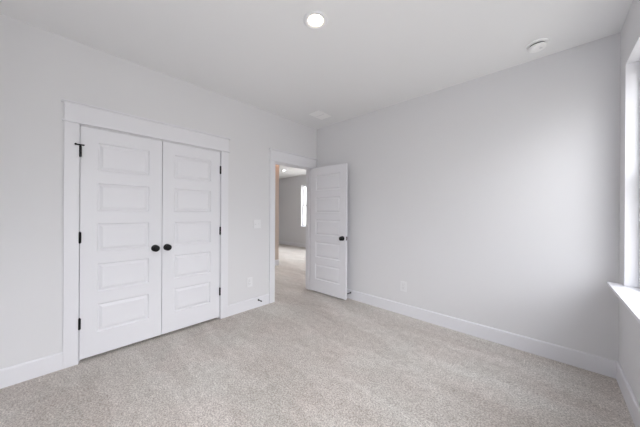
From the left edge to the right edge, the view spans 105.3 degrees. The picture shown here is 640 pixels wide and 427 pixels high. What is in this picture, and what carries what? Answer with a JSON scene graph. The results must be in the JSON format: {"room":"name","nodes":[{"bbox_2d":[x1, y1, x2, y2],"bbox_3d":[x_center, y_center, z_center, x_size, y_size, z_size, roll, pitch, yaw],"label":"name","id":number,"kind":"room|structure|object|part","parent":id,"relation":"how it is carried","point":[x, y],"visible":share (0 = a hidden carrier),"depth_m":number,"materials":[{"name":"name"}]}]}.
{"room":"empty bedroom","nodes":[
{"label":"empty bedroom","id":0,"kind":"room"},
{"bbox_2d":[0,14,316,368],"bbox_3d":[-0.208,-0.075,4.142,0.115,2.740,6.950,0,0,43],"label":"wall","id":1,"kind":"structure","parent":0,"point":[39,68],"depth_m":2.00,"materials":[{"name":"white paint"}]},
{"bbox_2d":[0,352,62,388],"bbox_3d":[-2.291,1.214,1.839,0.014,0.138,0.492,0,0,43],"label":"baseboard","id":2,"kind":"structure","parent":1,"relation":"attached to","point":[22,372],"depth_m":1.89,"materials":[{"name":"white paint"}]},
{"bbox_2d":[74,126,161,359],"bbox_3d":[-1.853,0.255,2.292,0.095,2.007,0.644,0,0,43],"label":"door","id":3,"kind":"structure","parent":1,"relation":"in","point":[120,234],"depth_m":2.29,"materials":[{"name":"white paint"}]},
{"bbox_3d":[-1.657,0.356,2.469,0.053,0.065,0.065,0,0,43],"label":"knob","id":4,"kind":"part","parent":3,"relation":"part of","materials":[{"name":"black metal"}]},
{"bbox_2d":[61,98,230,368],"bbox_3d":[-1.667,0.177,2.563,0.155,2.220,1.445,0,0,43],"label":"door frame","id":5,"kind":"structure","parent":1,"relation":"attached to","point":[75,113],"depth_m":2.10,"materials":[{"name":"white paint"}]},
{"bbox_3d":[-2.086,0.262,2.049,0.017,2.046,0.090,0,0,43],"label":"casing","id":6,"kind":"part","parent":5,"relation":"part of","materials":[{"name":"white paint"}]},
{"bbox_3d":[-1.180,0.267,3.013,0.017,2.046,0.090,0,0,43],"label":"casing","id":7,"kind":"part","parent":5,"relation":"part of","materials":[{"name":"white paint"}]},
{"bbox_2d":[161,141,220,333],"bbox_3d":[-1.417,0.258,2.755,0.095,2.007,0.618,0,0,43],"label":"door","id":8,"kind":"structure","parent":1,"relation":"in","point":[191,229],"depth_m":2.73,"materials":[{"name":"white paint"}]},
{"bbox_3d":[-1.584,0.356,2.547,0.053,0.065,0.065,0,0,43],"label":"knob","id":9,"kind":"part","parent":8,"relation":"part of","materials":[{"name":"black metal"}]},
{"bbox_2d":[228,294,268,316],"bbox_3d":[-0.944,1.222,3.272,0.014,0.138,0.623,0,0,43],"label":"baseboard","id":10,"kind":"structure","parent":1,"relation":"attached to","point":[249,304],"depth_m":3.24,"materials":[{"name":"white paint"}]},
{"bbox_2d":[253,220,260,227],"bbox_3d":[-0.858,0.148,3.353,0.019,0.118,0.116,0,0,43],"label":"light switch","id":11,"kind":"object","parent":1,"relation":"attached to","point":[256,223],"visible":1,"depth_m":3.35,"materials":[{"name":"white plastic"}]},
{"bbox_2d":[269,148,317,302],"bbox_3d":[-0.435,0.184,3.874,0.155,2.220,0.967,0,0,43],"label":"door frame","id":12,"kind":"structure","parent":1,"relation":"attached to","point":[280,156],"depth_m":3.66,"materials":[{"name":"white paint"}]},
{"bbox_3d":[-0.691,0.269,3.534,0.017,2.046,0.090,0,0,43],"label":"casing","id":13,"kind":"part","parent":12,"relation":"part of","materials":[{"name":"white paint"}]},
{"bbox_2d":[310,163,347,299],"bbox_3d":[0.123,0.266,3.833,0.737,2.007,0.155,0,0,41],"label":"door","id":14,"kind":"structure","parent":1,"relation":"in","point":[329,184],"depth_m":3.78,"materials":[{"name":"white paint"}]},
{"bbox_2d":[275,164,278,259],"bbox_3d":[-1.793,-0.084,5.360,0.120,2.740,2.115,0,0,43],"label":"wall","id":15,"kind":"structure","parent":0,"point":[276,166],"depth_m":6.04,"materials":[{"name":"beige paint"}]},
{"bbox_2d":[279,175,305,243],"bbox_3d":[-1.867,-0.084,7.249,6.789,2.740,4.965,0,0,43],"label":"wall","id":16,"kind":"structure","parent":0,"point":[289,188],"depth_m":9.79,"materials":[{"name":"white paint"}]},
{"bbox_2d":[279,240,305,247],"bbox_3d":[-0.269,1.226,8.952,6.554,0.138,0.014,0,0,43],"label":"baseboard","id":17,"kind":"structure","parent":16,"relation":"attached to","point":[280,242],"depth_m":9.72,"materials":[{"name":"white paint"}]},
{"bbox_2d":[299,185,305,226],"bbox_3d":[-0.367,-0.282,9.120,1.000,1.597,0.185,0,0,43],"label":"window","id":18,"kind":"structure","parent":16,"relation":"in","point":[302,186],"depth_m":9.43,"materials":[{"name":"white glass"}]},
{"bbox_3d":[-0.330,-0.290,9.160,0.888,1.569,0.062,0,0,43],"label":"frame","id":19,"kind":"part","parent":18,"relation":"part of","materials":[{"name":"white plastic"}]},
{"bbox_2d":[0,0,632,178],"bbox_3d":[-1.329,-1.501,5.340,10.336,0.100,7.150,0,0,43],"label":"ceiling","id":20,"kind":"structure","parent":0,"point":[369,56],"depth_m":2.03,"materials":[{"name":"white paint"}]},
{"bbox_2d":[303,10,327,29],"bbox_3d":[-0.032,-1.440,1.830,0.186,0.010,0.186,0,0,43],"label":"recessed light","id":21,"kind":"object","parent":20,"relation":"in","point":[314,19],"visible":1,"depth_m":1.82,"materials":[{"name":"white plastic"}]},
{"bbox_2d":[309,110,330,119],"bbox_3d":[0.004,-1.440,3.589,0.203,0.008,0.275,0,0,43],"label":"ceiling vent","id":22,"kind":"object","parent":20,"relation":"in","point":[318,114],"visible":1,"depth_m":3.59,"materials":[{"name":"white plastic"}]},
{"bbox_2d":[526,38,548,52],"bbox_3d":[1.844,-1.410,2.073,0.146,0.048,0.146,0,0,43],"label":"smoke detector","id":23,"kind":"object","parent":20,"relation":"attached to","point":[538,45],"visible":1,"depth_m":2.04,"materials":[{"name":"white plastic"}]},
{"bbox_2d":[0,244,634,426],"bbox_3d":[-1.345,1.339,5.340,10.336,0.100,7.150,0,0,43],"label":"floor","id":24,"kind":"structure","parent":0,"point":[305,357],"depth_m":1.90,"materials":[{"name":"beige carpet"}]},
{"bbox_2d":[317,32,619,360],"bbox_3d":[1.192,-0.067,3.115,3.332,2.740,0.115,0,0,43],"label":"wall","id":25,"kind":"structure","parent":0,"point":[494,197],"depth_m":2.44,"materials":[{"name":"white paint"}]},
{"bbox_2d":[400,281,406,291],"bbox_3d":[1.071,0.940,3.138,0.080,0.128,0.008,0,0,43],"label":"wall outlet","id":26,"kind":"object","parent":25,"relation":"attached to","point":[403,284],"visible":1,"depth_m":3.13,"materials":[{"name":"white plastic"}]},
{"bbox_2d":[347,289,618,378],"bbox_3d":[1.141,1.233,3.068,3.332,0.138,0.014,0,0,43],"label":"baseboard","id":27,"kind":"structure","parent":25,"relation":"attached to","point":[590,362],"depth_m":2.43,"materials":[{"name":"white paint"}]},
{"bbox_2d":[619,0,639,405],"bbox_3d":[1.213,-0.067,0.606,0.135,2.740,3.743,0,0,43],"label":"wall","id":28,"kind":"structure","parent":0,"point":[629,327],"depth_m":1.78,"materials":[{"name":"white paint"}]},
{"bbox_2d":[607,36,639,323],"bbox_3d":[1.919,-0.272,1.409,0.209,1.652,1.164,0,0,43],"label":"window","id":29,"kind":"structure","parent":28,"relation":"attached to","point":[628,294],"depth_m":1.76,"materials":[{"name":"white paint"}]},
{"bbox_3d":[1.911,0.543,1.413,0.199,0.022,1.164,0,0,43],"label":"sill","id":30,"kind":"part","parent":29,"relation":"part of","materials":[{"name":"white paint"}]},
{"bbox_3d":[1.967,-0.280,1.364,0.062,1.624,0.988,0,0,43],"label":"frame","id":31,"kind":"part","parent":29,"relation":"part of","materials":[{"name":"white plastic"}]},
{"bbox_2d":[616,362,639,426],"bbox_3d":[1.151,1.233,0.657,0.014,0.138,3.484,0,0,43],"label":"baseboard","id":32,"kind":"structure","parent":28,"relation":"attached to","point":[632,404],"depth_m":1.63,"materials":[{"name":"white paint"}]}
]}

